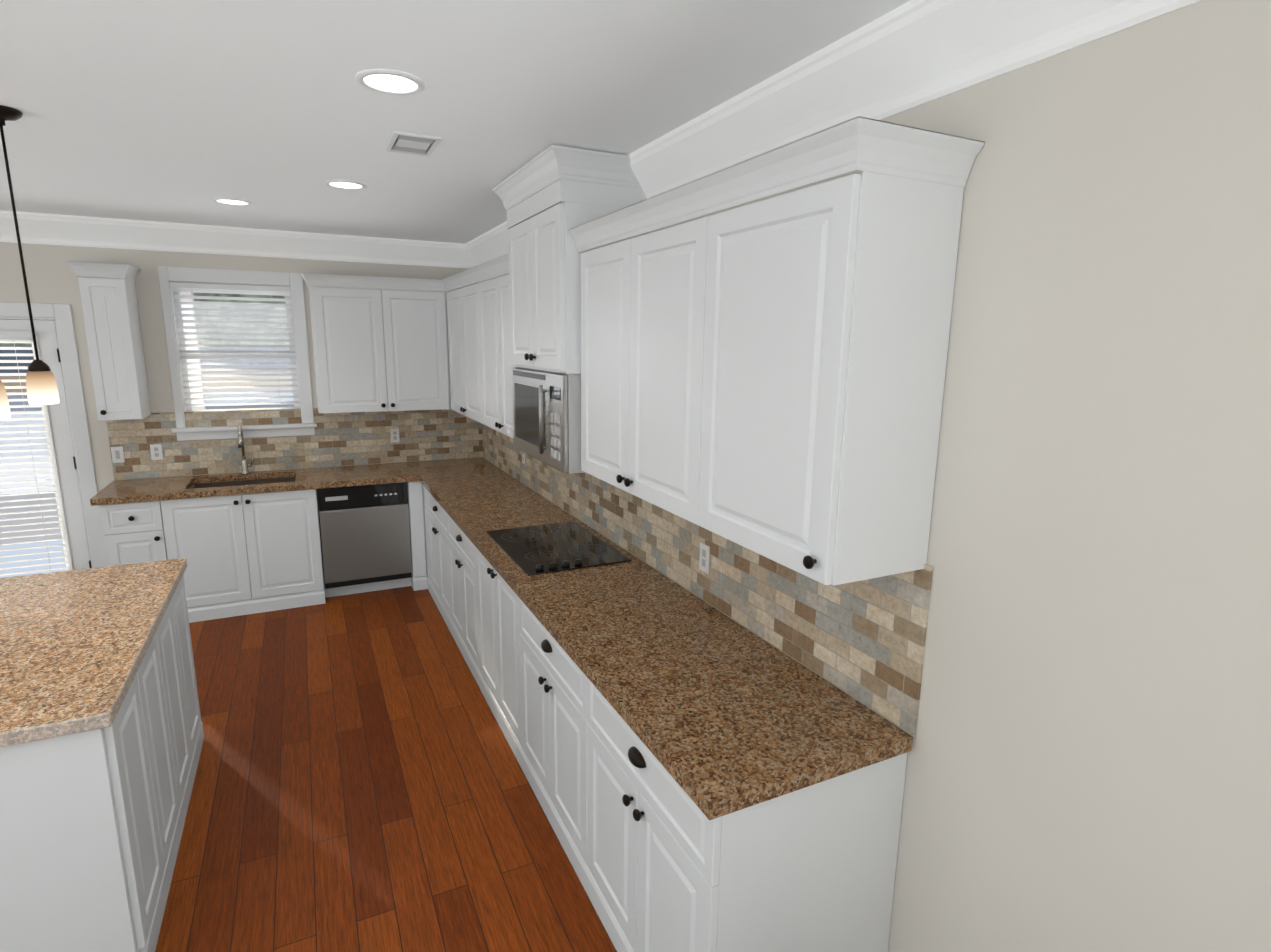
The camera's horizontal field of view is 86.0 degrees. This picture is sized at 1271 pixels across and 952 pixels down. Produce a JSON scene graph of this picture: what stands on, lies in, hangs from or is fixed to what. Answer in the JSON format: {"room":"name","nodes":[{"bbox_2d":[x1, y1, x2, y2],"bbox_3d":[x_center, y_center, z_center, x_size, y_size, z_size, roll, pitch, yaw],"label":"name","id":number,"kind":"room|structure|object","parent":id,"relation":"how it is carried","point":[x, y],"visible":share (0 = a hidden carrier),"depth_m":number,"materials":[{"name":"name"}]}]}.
{"room":"kitchen","nodes":[
{"label":"kitchen","id":0,"kind":"room"},
{"bbox_2d":[0,242,477,565],"bbox_3d":[-4.250,-0.365,4.635,6.720,2.700,0.160,-5,12,-26],"label":"wall","id":1,"kind":"structure","parent":0,"point":[51,277],"depth_m":4.79,"materials":[{"name":"beige paint"}]},
{"bbox_2d":[0,319,91,577],"bbox_3d":[-4.273,-0.031,4.593,0.803,2.004,0.116,-5,12,-26],"label":"exterior door","id":2,"kind":"structure","parent":1,"relation":"in","point":[62,462],"depth_m":4.68,"materials":[{"name":"white paint"}]},
{"bbox_2d":[0,302,105,567],"bbox_3d":[-4.298,-0.081,4.633,1.008,2.142,0.135,-5,12,-26],"label":"door frame","id":3,"kind":"structure","parent":1,"relation":"attached to","point":[61,315],"depth_m":4.69,"materials":[{"name":"white paint"}]},
{"bbox_2d":[65,261,150,419],"bbox_3d":[-3.506,-0.894,4.593,0.331,1.007,0.371,-5,12,-26],"label":"upper cabinet","id":4,"kind":"object","parent":1,"relation":"attached to","point":[114,336],"visible":1,"depth_m":4.48,"materials":[{"name":"white paint"}]},
{"bbox_2d":[0,210,463,267],"bbox_3d":[-4.162,-1.576,4.269,6.120,0.180,0.122,-5,12,-26],"label":"crown molding","id":5,"kind":"structure","parent":1,"relation":"attached to","point":[34,228],"depth_m":4.85,"materials":[{"name":"white paint"}]},
{"bbox_2d":[157,266,316,440],"bbox_3d":[-2.965,-0.904,5.120,0.962,1.232,0.180,-5,12,-26],"label":"window","id":6,"kind":"structure","parent":1,"relation":"in","point":[174,282],"depth_m":5.08,"materials":[{"name":"white paint"}]},
{"bbox_2d":[106,408,481,480],"bbox_3d":[-2.539,-0.299,5.404,2.640,0.477,0.009,-5,12,-26],"label":"tiled wall","id":7,"kind":"structure","parent":1,"relation":"attached to","point":[351,438],"depth_m":5.33,"materials":[{"name":"tile"}]},
{"bbox_2d":[111,446,124,462],"bbox_3d":[-3.686,-0.151,4.853,0.070,0.115,0.006,-5,12,-26],"label":"switch plate","id":8,"kind":"object","parent":7,"relation":"attached to","point":[117,453],"visible":1,"depth_m":4.85,"materials":[{"name":"white plastic"}]},
{"bbox_2d":[150,444,162,459],"bbox_3d":[-3.479,-0.173,4.951,0.070,0.115,0.006,-5,12,-26],"label":"electrical outlet","id":9,"kind":"object","parent":7,"relation":"attached to","point":[156,451],"visible":1,"depth_m":4.95,"materials":[{"name":"white plastic"}]},
{"bbox_2d":[390,428,399,442],"bbox_3d":[-1.996,-0.336,5.657,0.070,0.115,0.006,-5,12,-26],"label":"electrical outlet","id":10,"kind":"object","parent":7,"relation":"attached to","point":[394,434],"visible":1,"depth_m":5.66,"materials":[{"name":"white plastic"}]},
{"bbox_2d":[305,273,448,412],"bbox_3d":[-1.997,-1.025,5.343,0.961,1.008,0.327,-5,12,-26],"label":"upper cabinet","id":11,"kind":"object","parent":1,"relation":"attached to","point":[380,346],"depth_m":5.18,"materials":[{"name":"white paint"}]},
{"bbox_2d":[155,586,616,951],"bbox_3d":[-2.829,1.600,2.021,6.720,0.100,6.720,-5,12,-26],"label":"floor","id":12,"kind":"structure","parent":0,"point":[361,783],"depth_m":2.88,"materials":[{"name":"brown wood"}]},
{"bbox_2d":[0,667,171,951],"bbox_3d":[-1.826,1.111,2.037,0.581,0.876,0.370,-5,12,-26],"label":"base cabinet","id":13,"kind":"object","parent":12,"relation":"on","point":[92,822],"depth_m":1.94,"materials":[{"name":"white paint"}]},
{"bbox_2d":[97,499,180,565],"bbox_3d":[-3.436,0.545,4.782,0.343,0.876,0.618,-5,12,-26],"label":"base cabinet","id":14,"kind":"object","parent":12,"relation":"on","point":[131,533],"depth_m":4.48,"materials":[{"name":"white paint"}]},
{"bbox_2d":[140,625,183,875],"bbox_3d":[-1.983,1.046,2.353,0.581,0.876,0.349,-5,12,-26],"label":"base cabinet","id":15,"kind":"object","parent":12,"relation":"on","point":[152,665],"depth_m":2.53,"materials":[{"name":"white paint"}]},
{"bbox_2d":[160,592,195,822],"bbox_3d":[-2.137,0.983,2.660,0.581,0.876,0.349,-5,12,-26],"label":"base cabinet","id":16,"kind":"object","parent":12,"relation":"on","point":[169,630],"depth_m":2.85,"materials":[{"name":"white paint"}]},
{"bbox_2d":[175,576,203,770],"bbox_3d":[-2.294,0.918,2.977,0.581,0.876,0.369,-5,12,-26],"label":"base cabinet","id":17,"kind":"object","parent":12,"relation":"on","point":[182,618],"depth_m":3.13,"materials":[{"name":"white paint"}]},
{"bbox_2d":[0,558,186,746],"bbox_3d":[-2.135,0.570,2.379,0.785,0.042,1.502,-5,12,-26],"label":"countertop","id":18,"kind":"structure","parent":17,"relation":"on","point":[74,645],"depth_m":2.32,"materials":[{"name":"brown stone"}]},
{"bbox_2d":[165,501,328,622],"bbox_3d":[-2.860,0.618,5.085,0.936,0.630,0.618,-5,12,-26],"label":"base cabinet","id":19,"kind":"object","parent":12,"relation":"on","point":[246,554],"depth_m":4.80,"materials":[{"name":"white paint"}]},
{"bbox_2d":[317,482,411,588],"bbox_3d":[-2.149,0.391,5.380,0.618,0.768,0.604,-5,12,-26],"label":"dishwasher","id":20,"kind":"object","parent":19,"relation":"in","point":[365,534],"visible":0.92,"depth_m":5.11,"materials":[{"name":"grey metal"}]},
{"bbox_2d":[423,486,907,951],"bbox_3d":[-0.600,0.759,3.888,0.648,0.877,4.757,-5,12,-26],"label":"base cabinet","id":21,"kind":"object","parent":12,"relation":"on","point":[659,860],"visible":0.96,"depth_m":1.93,"materials":[{"name":"white paint"}]},
{"bbox_2d":[90,462,417,505],"bbox_3d":[-2.688,0.036,5.030,2.010,0.042,0.636,-5,12,-26],"label":"countertop","id":22,"kind":"structure","parent":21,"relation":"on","point":[165,488],"depth_m":4.90,"materials":[{"name":"brown stone"}]},
{"bbox_2d":[190,477,295,488],"bbox_3d":[-2.853,0.179,4.994,0.704,0.226,0.444,-5,12,-26],"label":"undermount sink","id":23,"kind":"object","parent":22,"relation":"in","point":[242,482],"visible":0.06,"depth_m":5.14,"materials":[{"name":"brown"}]},
{"bbox_2d":[238,425,253,473],"bbox_3d":[-2.908,-0.192,5.076,0.097,0.380,0.241,-5,12,-26],"label":"gooseneck faucet","id":24,"kind":"object","parent":22,"relation":"on","point":[245,465],"visible":1,"depth_m":5.15,"materials":[{"name":"silver metal"}]},
{"bbox_2d":[406,457,912,819],"bbox_3d":[-0.591,0.310,3.784,0.636,0.042,4.768,-5,12,-26],"label":"countertop","id":25,"kind":"structure","parent":21,"relation":"on","point":[718,713],"depth_m":2.15,"materials":[{"name":"brown stone"}]},
{"bbox_2d":[486,521,631,575],"bbox_3d":[-0.414,0.341,3.457,0.510,0.028,0.765,-5,12,-26],"label":"glass cooktop","id":26,"kind":"object","parent":25,"relation":"in","point":[542,549],"visible":1,"depth_m":3.40,"materials":[{"name":"black glass"}]},
{"bbox_2d":[0,0,910,243],"bbox_3d":[-2.795,-1.146,1.475,6.720,0.100,6.720,-5,12,-26],"label":"ceiling","id":27,"kind":"structure","parent":0,"point":[276,113],"depth_m":2.15,"materials":[{"name":"white paint"}]},
{"bbox_2d":[0,380,10,418],"bbox_3d":[-1.952,-0.669,1.976,0.124,1.008,0.124,-5,12,-26],"label":"pendant light","id":28,"kind":"object","parent":27,"relation":"hanging from","point":[5,413],"visible":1,"depth_m":2.07,"materials":[{"name":"white glass"}]},
{"bbox_2d":[0,105,59,404],"bbox_3d":[-2.189,-0.763,2.434,0.124,1.008,0.124,-5,12,-26],"label":"pendant light","id":29,"kind":"object","parent":27,"relation":"hanging from","point":[41,387],"visible":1,"depth_m":2.48,"materials":[{"name":"white glass"}]},
{"bbox_2d":[212,198,251,205],"bbox_3d":[-2.300,-1.564,3.890,0.196,0.007,0.196,-5,12,-26],"label":"recessed light","id":30,"kind":"object","parent":27,"relation":"in","point":[232,201],"visible":1,"depth_m":3.88,"materials":[{"name":"white paint"}]},
{"bbox_2d":[324,180,366,189],"bbox_3d":[-1.453,-1.460,3.419,0.196,0.007,0.196,-5,12,-26],"label":"recessed light","id":31,"kind":"object","parent":27,"relation":"in","point":[347,184],"visible":0.98,"depth_m":3.41,"materials":[{"name":"white paint"}]},
{"bbox_2d":[356,69,424,94],"bbox_3d":[-0.733,-1.177,2.041,0.196,0.007,0.196,-5,12,-26],"label":"recessed light","id":32,"kind":"object","parent":27,"relation":"in","point":[387,81],"visible":0.96,"depth_m":2.03,"materials":[{"name":"white paint"}]},
{"bbox_2d":[385,131,441,156],"bbox_3d":[-0.876,-1.305,2.682,0.175,0.009,0.280,-5,12,-26],"label":"ceiling vent","id":33,"kind":"object","parent":27,"relation":"in","point":[412,143],"visible":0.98,"depth_m":2.66,"materials":[{"name":"white metal"}]},
{"bbox_2d":[478,0,1270,951],"bbox_3d":[0.171,-0.004,3.095,0.160,2.700,6.560,-5,12,-26],"label":"wall","id":34,"kind":"structure","parent":0,"point":[1088,766],"depth_m":1.35,"materials":[{"name":"beige paint"}]},
{"bbox_2d":[445,278,480,422],"bbox_3d":[-1.110,-0.907,5.031,0.327,0.921,1.082,-5,12,-26],"label":"upper cabinet","id":35,"kind":"object","parent":34,"relation":"attached to","point":[460,304],"depth_m":4.93,"materials":[{"name":"white paint"}]},
{"bbox_2d":[477,270,513,438],"bbox_3d":[-0.661,-0.723,4.130,0.327,0.921,0.965,-5,12,-26],"label":"upper cabinet","id":36,"kind":"object","parent":34,"relation":"attached to","point":[493,306],"depth_m":4.14,"materials":[{"name":"white paint"}]},
{"bbox_2d":[493,145,648,373],"bbox_3d":[-0.326,-0.956,3.243,0.457,0.888,0.909,-5,12,-26],"label":"upper cabinet","id":37,"kind":"object","parent":34,"relation":"attached to","point":[544,257],"visible":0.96,"depth_m":2.91,"materials":[{"name":"white paint"}]},
{"bbox_2d":[512,367,583,473],"bbox_3d":[-0.323,-0.306,3.378,0.432,0.434,0.784,-5,12,-26],"label":"microwave","id":38,"kind":"object","parent":37,"relation":"attached to","point":[547,415],"visible":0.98,"depth_m":3.12,"materials":[{"name":"grey metal"}]},
{"bbox_2d":[572,176,707,523],"bbox_3d":[0.126,-0.442,2.543,0.328,1.008,1.008,-5,12,-26],"label":"upper cabinet","id":39,"kind":"object","parent":34,"relation":"attached to","point":[642,297],"depth_m":2.35,"materials":[{"name":"white paint"}]},
{"bbox_2d":[478,422,932,736],"bbox_3d":[-0.299,0.032,3.879,0.010,0.477,4.778,-5,12,-26],"label":"tiled wall","id":40,"kind":"structure","parent":34,"relation":"attached to","point":[862,642],"depth_m":2.29,"materials":[{"name":"tile"}]},
{"bbox_2d":[522,452,525,463],"bbox_3d":[-0.799,-0.144,4.869,0.006,0.115,0.070,-5,12,-26],"label":"electrical outlet","id":41,"kind":"object","parent":40,"relation":"attached to","point":[523,457],"visible":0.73,"depth_m":4.87,"materials":[{"name":"white plastic"}]},
{"bbox_2d":[699,542,709,573],"bbox_3d":[0.274,0.328,2.719,0.006,0.115,0.070,-5,12,-26],"label":"electrical outlet","id":42,"kind":"object","parent":40,"relation":"attached to","point":[704,558],"visible":1,"depth_m":2.71,"materials":[{"name":"white plastic"}]},
{"bbox_2d":[464,0,1201,267],"bbox_3d":[0.023,-1.243,2.858,0.122,0.180,6.397,-5,12,-26],"label":"crown molding","id":43,"kind":"structure","parent":34,"relation":"attached to","point":[908,56],"depth_m":1.68,"materials":[{"name":"white paint"}]},
{"bbox_2d":[696,116,979,585],"bbox_3d":[0.476,-0.298,1.840,0.328,1.008,0.588,-5,12,-26],"label":"upper cabinet","id":44,"kind":"object","parent":34,"relation":"attached to","point":[765,378],"depth_m":1.62,"materials":[{"name":"white paint"}]},
{"label":"outside","id":45,"kind":"structure","parent":0,"visible":0},
{"bbox_2d":[0,293,293,545],"bbox_3d":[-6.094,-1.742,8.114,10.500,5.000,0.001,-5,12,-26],"label":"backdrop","id":46,"kind":"structure","parent":45,"point":[13,534],"depth_m":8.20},
{"bbox_2d":[180,289,278,409],"bbox_3d":[-2.720,-0.852,7.592,4.220,2.540,3.800,-5,12,-26],"label":"porch roof","id":47,"kind":"structure","parent":45,"point":[195,360],"depth_m":8.15,"materials":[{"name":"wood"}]}
]}

